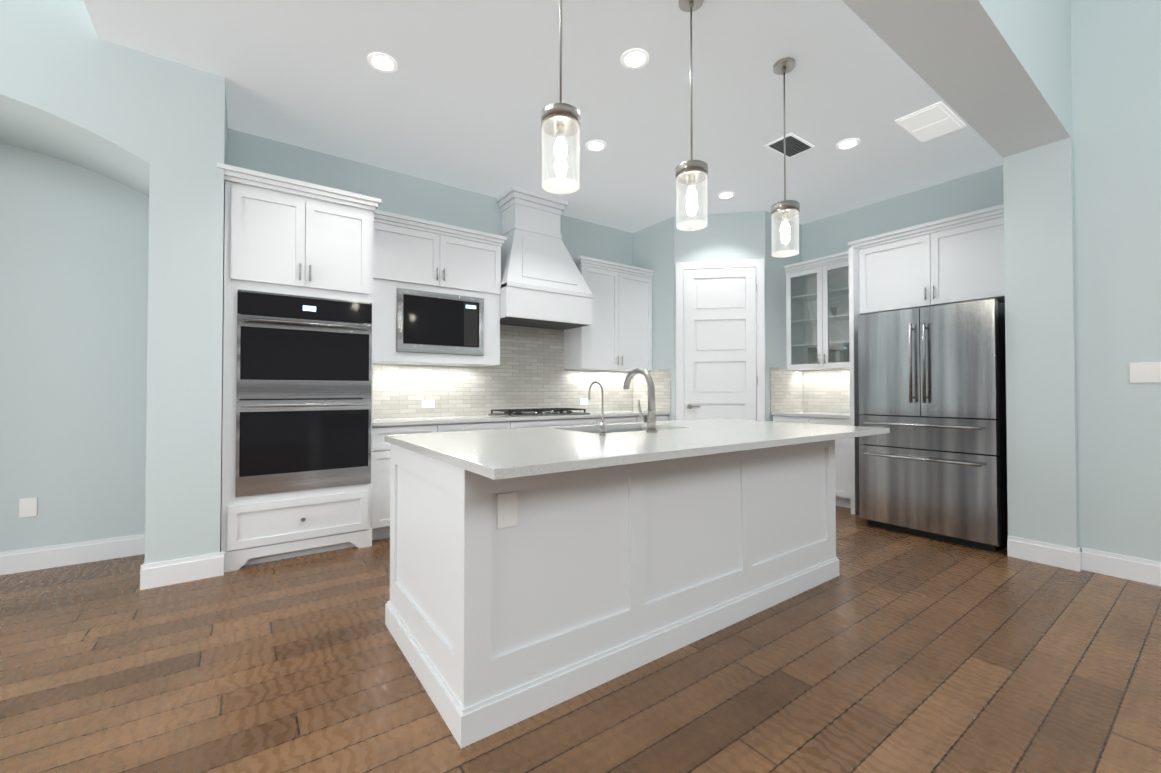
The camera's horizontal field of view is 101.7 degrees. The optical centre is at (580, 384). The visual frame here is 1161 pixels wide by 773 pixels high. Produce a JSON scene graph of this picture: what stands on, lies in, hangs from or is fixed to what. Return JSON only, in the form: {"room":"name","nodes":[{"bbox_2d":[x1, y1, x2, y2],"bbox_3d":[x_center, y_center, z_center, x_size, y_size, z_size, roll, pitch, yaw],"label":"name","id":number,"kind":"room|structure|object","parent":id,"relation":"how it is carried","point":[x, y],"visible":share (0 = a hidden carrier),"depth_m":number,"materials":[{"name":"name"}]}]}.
{"room":"kitchen","nodes":[
{"label":"kitchen","id":0,"kind":"room"},
{"bbox_2d":[0,143,148,551],"bbox_3d":[-4.523,-0.387,2.409,3.650,3.140,0.100,1,-1,-36],"label":"wall","id":1,"kind":"structure","parent":0,"point":[74,246],"depth_m":3.15,"materials":[{"name":"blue paint"}]},
{"bbox_2d":[19,497,36,517],"bbox_3d":[-3.538,0.786,3.028,0.075,0.118,0.008,1,-1,-36],"label":"outlet","id":2,"kind":"object","parent":1,"relation":"attached to","point":[27,507],"visible":1,"depth_m":3.02,"materials":[{"name":"white plastic"}]},
{"bbox_2d":[0,534,144,574],"bbox_3d":[-4.495,1.112,2.336,3.634,0.140,0.016,1,-1,-36],"label":"baseboard","id":3,"kind":"structure","parent":1,"relation":"attached to","point":[26,560],"depth_m":3.13,"materials":[{"name":"white wood"}]},
{"bbox_2d":[0,0,150,196],"bbox_3d":[-5.073,-0.981,1.468,5.650,4.300,0.805,1,-1,-36],"label":"wall","id":4,"kind":"structure","parent":0,"point":[75,89],"depth_m":2.65,"materials":[{"name":"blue paint"}]},
{"bbox_2d":[144,55,227,563],"bbox_3d":[-2.723,-0.957,3.149,0.570,4.300,0.810,1,-1,-36],"label":"wall","id":5,"kind":"structure","parent":0,"point":[188,152],"depth_m":2.87,"materials":[{"name":"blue paint"}]},
{"bbox_2d":[140,552,223,589],"bbox_3d":[-2.392,1.119,2.849,0.386,0.140,0.016,1,-1,-36],"label":"baseboard","id":6,"kind":"structure","parent":5,"relation":"attached to","point":[163,573],"depth_m":2.84,"materials":[{"name":"white wood"}]},
{"bbox_2d":[228,128,632,417],"bbox_3d":[-0.995,-0.353,4.811,4.185,3.140,0.100,1,-1,-36],"label":"wall","id":7,"kind":"structure","parent":0,"point":[406,195],"depth_m":4.33,"materials":[{"name":"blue paint"}]},
{"bbox_2d":[373,210,506,366],"bbox_3d":[-1.309,-0.782,4.235,1.193,1.190,0.478,1,-1,-36],"label":"upper cabinet","id":8,"kind":"object","parent":7,"relation":"attached to","point":[412,253],"visible":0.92,"depth_m":4.03,"materials":[{"name":"white wood"}]},
{"bbox_2d":[396,288,483,355],"bbox_3d":[-1.302,-0.527,4.238,0.755,0.517,0.400,1,-1,-36],"label":"microwave","id":9,"kind":"object","parent":8,"relation":"in","point":[434,322],"visible":0.96,"depth_m":4.06,"materials":[{"name":"grey"}]},
{"bbox_2d":[373,325,632,417],"bbox_3d":[-0.635,-0.169,4.999,3.180,0.944,0.008,1,-1,-36],"label":"backsplash","id":10,"kind":"structure","parent":7,"relation":"attached to","point":[529,372],"depth_m":4.91,"materials":[{"name":"tile"}]},
{"bbox_2d":[422,400,434,407],"bbox_3d":[-1.424,0.181,4.420,0.118,0.075,0.008,1,-1,-36],"label":"outlet","id":11,"kind":"object","parent":10,"relation":"attached to","point":[428,403],"visible":1,"depth_m":4.42,"materials":[{"name":"white plastic"}]},
{"bbox_2d":[580,398,587,404],"bbox_3d":[0.041,0.196,5.466,0.118,0.075,0.008,1,-1,-36],"label":"outlet","id":12,"kind":"object","parent":10,"relation":"attached to","point":[583,401],"visible":1,"depth_m":5.46,"materials":[{"name":"white plastic"}]},
{"bbox_2d":[496,186,592,329],"bbox_3d":[-0.431,-1.268,4.819,0.981,1.307,0.560,1,-1,-36],"label":"range hood","id":13,"kind":"object","parent":7,"relation":"attached to","point":[544,285],"visible":0.96,"depth_m":4.68,"materials":[{"name":"white wood"}]},
{"bbox_2d":[564,256,654,371],"bbox_3d":[0.328,-0.764,5.460,1.081,1.190,0.388,1,-1,-36],"label":"upper cabinet","id":14,"kind":"object","parent":7,"relation":"attached to","point":[616,335],"visible":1,"depth_m":5.32,"materials":[{"name":"white wood"}]},
{"bbox_2d":[83,0,1002,232],"bbox_3d":[0.371,-2.520,3.682,6.200,1.160,3.575,1,-1,-36],"label":"ceiling","id":15,"kind":"structure","parent":0,"point":[464,94],"depth_m":3.15,"materials":[{"name":"white paint"}]},
{"bbox_2d":[367,52,397,72],"bbox_3d":[-1.197,-1.946,2.858,0.170,0.008,0.170,1,-1,-36],"label":"recessed light","id":16,"kind":"object","parent":15,"relation":"in","point":[381,62],"visible":1,"depth_m":2.85,"materials":[{"name":"white plastic"}]},
{"bbox_2d":[541,0,580,193],"bbox_3d":[-0.080,-1.384,1.927,0.162,1.159,0.162,1,-1,-36],"label":"pendant light","id":17,"kind":"object","parent":15,"relation":"hanging from","point":[560,121],"visible":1,"depth_m":1.90,"materials":[{"name":"clear glass"}]},
{"bbox_2d":[586,140,606,151],"bbox_3d":[0.126,-1.933,3.828,0.170,0.008,0.170,1,-1,-36],"label":"recessed light","id":18,"kind":"object","parent":15,"relation":"in","point":[596,145],"visible":1,"depth_m":3.81,"materials":[{"name":"white plastic"}]},
{"bbox_2d":[621,48,648,68],"bbox_3d":[0.325,-1.947,2.827,0.170,0.008,0.170,1,-1,-36],"label":"recessed light","id":19,"kind":"object","parent":15,"relation":"in","point":[636,58],"visible":1,"depth_m":2.82,"materials":[{"name":"white plastic"}]},
{"bbox_2d":[675,0,707,230],"bbox_3d":[0.560,-1.377,2.385,0.162,1.159,0.162,1,-1,-36],"label":"pendant light","id":20,"kind":"object","parent":15,"relation":"hanging from","point":[691,173],"visible":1,"depth_m":2.37,"materials":[{"name":"clear glass"}]},
{"bbox_2d":[717,192,734,198],"bbox_3d":[1.477,-1.919,4.792,0.170,0.008,0.170,1,-1,-36],"label":"recessed light","id":21,"kind":"object","parent":15,"relation":"in","point":[725,195],"visible":1,"depth_m":4.78,"materials":[{"name":"white"}]},
{"bbox_2d":[771,57,799,257],"bbox_3d":[1.240,-1.371,2.870,0.162,1.159,0.162,1,-1,-36],"label":"pendant light","id":22,"kind":"object","parent":15,"relation":"hanging from","point":[784,210],"visible":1,"depth_m":2.85,"materials":[{"name":"clear glass"}]},
{"bbox_2d":[765,133,814,157],"bbox_3d":[1.699,-1.931,3.833,0.345,0.011,0.230,1,-1,-36],"label":"ceiling vent","id":23,"kind":"object","parent":15,"relation":"in","point":[795,145],"visible":0.98,"depth_m":3.81,"materials":[{"name":"white"}]},
{"bbox_2d":[836,138,859,149],"bbox_3d":[2.150,-1.933,3.799,0.170,0.008,0.170,1,-1,-36],"label":"recessed light","id":24,"kind":"object","parent":15,"relation":"in","point":[845,144],"visible":1,"depth_m":3.78,"materials":[{"name":"white plastic"}]},
{"bbox_2d":[895,101,965,141],"bbox_3d":[2.599,-1.936,3.505,0.510,0.010,0.280,1,-1,-36],"label":"ceiling vent","id":25,"kind":"object","parent":15,"relation":"in","point":[940,118],"visible":1,"depth_m":3.48,"materials":[{"name":"white"}]},
{"bbox_2d":[0,506,1160,772],"bbox_3d":[0.732,1.181,0.492,14.000,0.050,10.000,1,-1,-36],"label":"floor","id":26,"kind":"structure","parent":0,"point":[890,652],"depth_m":1.87,"materials":[{"name":"brown wood"}]},
{"bbox_2d":[217,162,380,571],"bbox_3d":[-2.091,-0.094,3.519,0.974,2.585,0.718,1,-1,-36],"label":"tall cabinet","id":27,"kind":"object","parent":26,"relation":"on","point":[284,235],"visible":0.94,"depth_m":3.21,"materials":[{"name":"white"}]},
{"bbox_2d":[235,289,371,496],"bbox_3d":[-2.011,0.058,3.455,0.810,1.334,0.557,1,-1,-36],"label":"double oven","id":28,"kind":"object","parent":27,"relation":"in","point":[304,381],"visible":1,"depth_m":3.25,"materials":[{"name":"grey"}]},
{"bbox_2d":[372,422,447,540],"bbox_3d":[-1.523,0.762,3.967,0.557,0.886,0.615,1,-1,-36],"label":"base cabinet","id":29,"kind":"object","parent":26,"relation":"on","point":[381,429],"depth_m":3.61,"materials":[{"name":"white wood"}]},
{"bbox_2d":[372,410,669,425],"bbox_3d":[-0.452,0.315,4.723,3.172,0.030,0.640,1,-1,-36],"label":"countertop","id":30,"kind":"structure","parent":29,"relation":"on","point":[427,420],"depth_m":4.22,"materials":[{"name":"white stone"}]},
{"bbox_2d":[488,408,589,416],"bbox_3d":[-0.407,0.274,4.767,0.920,0.052,0.460,1,-1,-36],"label":"cooktop","id":31,"kind":"object","parent":30,"relation":"in","point":[530,412],"visible":1,"depth_m":4.67,"materials":[{"name":"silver metal"}]},
{"bbox_2d":[448,422,519,431],"bbox_3d":[-1.076,0.767,4.286,0.778,0.886,0.615,1,-1,-36],"label":"base cabinet","id":32,"kind":"object","parent":26,"relation":"on","point":[452,426],"depth_m":4.07,"materials":[{"name":"white wood"}]},
{"bbox_2d":[520,418,601,427],"bbox_3d":[-0.408,0.773,4.762,1.098,0.886,0.615,1,-1,-36],"label":"base cabinet","id":33,"kind":"object","parent":26,"relation":"on","point":[544,422],"depth_m":4.54,"materials":[{"name":"white wood"}]},
{"bbox_2d":[384,426,843,747],"bbox_3d":[0.326,0.736,2.645,2.457,0.900,0.997,1,-1,-36],"label":"kitchen island","id":34,"kind":"object","parent":26,"relation":"on","point":[608,557],"depth_m":1.92,"materials":[{"name":"white wood"}]},
{"bbox_2d":[497,492,516,528],"bbox_3d":[-0.255,0.437,1.648,0.075,0.118,0.008,1,-1,-36],"label":"outlet","id":35,"kind":"object","parent":34,"relation":"attached to","point":[506,509],"visible":1,"depth_m":1.64,"materials":[{"name":"white plastic"}]},
{"bbox_2d":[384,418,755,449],"bbox_3d":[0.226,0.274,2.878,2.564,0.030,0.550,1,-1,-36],"label":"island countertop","id":36,"kind":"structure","parent":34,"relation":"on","point":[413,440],"depth_m":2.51,"materials":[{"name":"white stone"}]},
{"bbox_2d":[588,381,606,435],"bbox_3d":[0.072,0.116,2.381,0.066,0.270,0.136,1,-1,-36],"label":"faucet","id":37,"kind":"object","parent":36,"relation":"on","point":[602,428],"visible":1,"depth_m":2.35,"materials":[{"name":"silver metal"}]},
{"bbox_2d":[623,367,656,431],"bbox_3d":[0.297,0.079,2.604,0.131,0.351,0.255,1,-1,-36],"label":"faucet","id":38,"kind":"object","parent":36,"relation":"on","point":[650,419],"visible":1,"depth_m":2.53,"materials":[{"name":"silver metal"}]},
{"bbox_2d":[416,422,889,481],"bbox_3d":[0.594,0.267,2.363,2.564,0.030,0.715,1,-1,-36],"label":"island countertop","id":39,"kind":"structure","parent":34,"relation":"on","point":[497,459],"depth_m":1.91,"materials":[{"name":"white stone"}]},
{"bbox_2d":[579,428,658,433],"bbox_3d":[0.249,0.395,2.832,0.744,0.210,0.474,1,-1,-36],"label":"sink","id":40,"kind":"object","parent":39,"relation":"in","point":[621,430],"visible":0.06,"depth_m":3.12,"materials":[{"name":"silver metal"}]},
{"bbox_2d":[828,445,834,464],"bbox_3d":[1.554,0.435,2.925,0.075,0.118,0.008,1,-1,-36],"label":"outlet","id":41,"kind":"object","parent":34,"relation":"attached to","point":[831,454],"visible":1,"depth_m":2.92,"materials":[{"name":"white plastic"}]},
{"bbox_2d":[604,414,643,423],"bbox_3d":[0.210,0.780,5.204,0.658,0.886,0.615,1,-1,-36],"label":"base cabinet","id":42,"kind":"object","parent":26,"relation":"on","point":[607,420],"depth_m":5.00,"materials":[{"name":"white wood"}]},
{"bbox_2d":[644,414,669,420],"bbox_3d":[0.607,0.784,5.487,0.553,0.886,0.615,1,-1,-36],"label":"base cabinet","id":43,"kind":"object","parent":26,"relation":"on","point":[659,417],"depth_m":5.34,"materials":[{"name":"white wood"}]},
{"bbox_2d":[771,411,850,507],"bbox_3d":[2.618,0.763,5.071,0.654,0.915,0.830,1,-1,-36],"label":"base cabinet","id":44,"kind":"object","parent":26,"relation":"on","point":[842,475],"visible":0.27,"depth_m":4.67,"materials":[{"name":"white wood"}]},
{"bbox_2d":[848,204,1004,514],"bbox_3d":[3.181,-0.085,4.212,0.768,2.585,1.223,1,-1,-36],"label":"cabinet","id":45,"kind":"object","parent":26,"relation":"on","point":[954,259],"visible":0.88,"depth_m":4.09,"materials":[{"name":"white wood"}]},
{"bbox_2d":[858,298,1007,551],"bbox_3d":[2.981,0.301,3.924,0.926,1.805,0.910,1,-1,-36],"label":"refrigerator","id":46,"kind":"object","parent":26,"relation":"on","point":[932,397],"visible":1,"depth_m":3.61,"materials":[{"name":"grey metal"}]},
{"bbox_2d":[633,217,674,420],"bbox_3d":[0.901,-0.341,5.672,0.100,3.140,0.703,1,-1,-36],"label":"wall","id":47,"kind":"structure","parent":0,"point":[653,247],"depth_m":5.53,"materials":[{"name":"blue paint"}]},
{"bbox_2d":[633,369,670,411],"bbox_3d":[0.850,0.067,5.644,0.008,0.489,0.620,1,-1,-36],"label":"backsplash","id":48,"kind":"structure","parent":47,"relation":"attached to","point":[661,378],"depth_m":5.57,"materials":[{"name":"tile"}]},
{"bbox_2d":[674,211,765,420],"bbox_3d":[1.559,-0.346,5.325,0.986,3.140,0.100,0,-1,9],"label":"wall","id":49,"kind":"structure","parent":0,"point":[732,236],"depth_m":5.29,"materials":[{"name":"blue paint"}]},
{"bbox_2d":[676,259,764,420],"bbox_3d":[1.548,-0.080,5.256,0.950,2.605,0.032,0,-1,9],"label":"door frame","id":50,"kind":"structure","parent":49,"relation":"attached to","point":[758,264],"depth_m":5.24,"materials":[{"name":"white wood"}]},
{"bbox_2d":[684,267,757,419],"bbox_3d":[1.549,-0.042,5.227,0.784,2.504,0.086,0,-1,9],"label":"pantry door","id":51,"kind":"structure","parent":49,"relation":"in","point":[720,343],"depth_m":5.25,"materials":[{"name":"white wood"}]},
{"bbox_2d":[765,211,801,420],"bbox_3d":[2.353,-0.344,5.482,0.848,3.140,0.100,1,-1,-36],"label":"wall","id":52,"kind":"structure","parent":0,"point":[775,287],"depth_m":5.32,"materials":[{"name":"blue paint"}]},
{"bbox_2d":[770,367,804,411],"bbox_3d":[2.361,0.059,5.415,0.635,0.499,0.008,1,-1,-36],"label":"backsplash","id":53,"kind":"structure","parent":52,"relation":"attached to","point":[787,387],"depth_m":5.41,"materials":[{"name":"tile"}]},
{"bbox_2d":[802,165,1003,412],"bbox_3d":[3.289,-0.353,4.814,0.100,3.140,2.075,1,-1,-36],"label":"wall","id":54,"kind":"structure","parent":0,"point":[831,235],"depth_m":4.77,"materials":[{"name":"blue paint"}]},
{"bbox_2d":[784,251,849,370],"bbox_3d":[2.731,-0.768,5.179,0.388,1.190,0.838,1,-1,-36],"label":"upper cabinet","id":55,"kind":"object","parent":54,"relation":"attached to","point":[817,313],"visible":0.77,"depth_m":5.23,"materials":[{"name":"white wood"}]},
{"bbox_2d":[805,369,849,412],"bbox_3d":[2.898,0.057,5.263,0.008,0.499,0.880,1,-1,-36],"label":"backsplash","id":56,"kind":"structure","parent":54,"relation":"attached to","point":[825,390],"depth_m":5.38,"materials":[{"name":"tile"}]},
{"bbox_2d":[842,0,1072,157],"bbox_3d":[1.507,-2.372,2.089,6.200,1.500,0.335,1,-1,-36],"label":"header beam","id":57,"kind":"structure","parent":0,"point":[996,75],"depth_m":2.48,"materials":[{"name":"grey paint"}]},
{"bbox_2d":[1003,137,1078,548],"bbox_3d":[3.558,-0.202,3.523,1.160,2.800,0.335,1,-1,-36],"label":"wall","id":58,"kind":"structure","parent":0,"point":[1041,425],"depth_m":3.17,"materials":[{"name":"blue paint"}]},
{"bbox_2d":[1007,536,1080,571],"bbox_3d":[3.084,1.123,3.156,0.016,0.140,0.351,1,-1,-36],"label":"baseboard","id":59,"kind":"structure","parent":58,"relation":"attached to","point":[1065,557],"depth_m":3.14,"materials":[{"name":"white wood"}]},
{"bbox_2d":[1077,547,1081,569],"bbox_3d":[3.206,1.122,3.037,0.044,0.140,0.016,1,-1,-36],"label":"baseboard return","id":60,"kind":"object","parent":58,"relation":"attached to","point":[1080,558],"visible":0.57,"depth_m":3.04,"materials":[{"name":"white wood"}]},
{"bbox_2d":[1070,0,1160,561],"bbox_3d":[4.912,-0.990,0.830,0.100,4.300,5.640,1,-1,-36],"label":"wall","id":61,"kind":"structure","parent":0,"point":[1116,83],"depth_m":2.94,"materials":[{"name":"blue paint"}]},
{"bbox_2d":[1082,548,1160,585],"bbox_3d":[4.869,1.089,0.760,0.016,0.140,5.624,1,-1,-36],"label":"baseboard","id":62,"kind":"structure","parent":61,"relation":"attached to","point":[1126,567],"depth_m":2.90,"materials":[{"name":"white wood"}]},
{"bbox_2d":[1130,362,1160,382],"bbox_3d":[3.409,-0.073,2.826,0.009,0.120,0.164,1,-1,-36],"label":"switch plate","id":63,"kind":"object","parent":61,"relation":"attached to","point":[1145,372],"visible":1,"depth_m":2.84,"materials":[{"name":"white plastic"}]}
]}

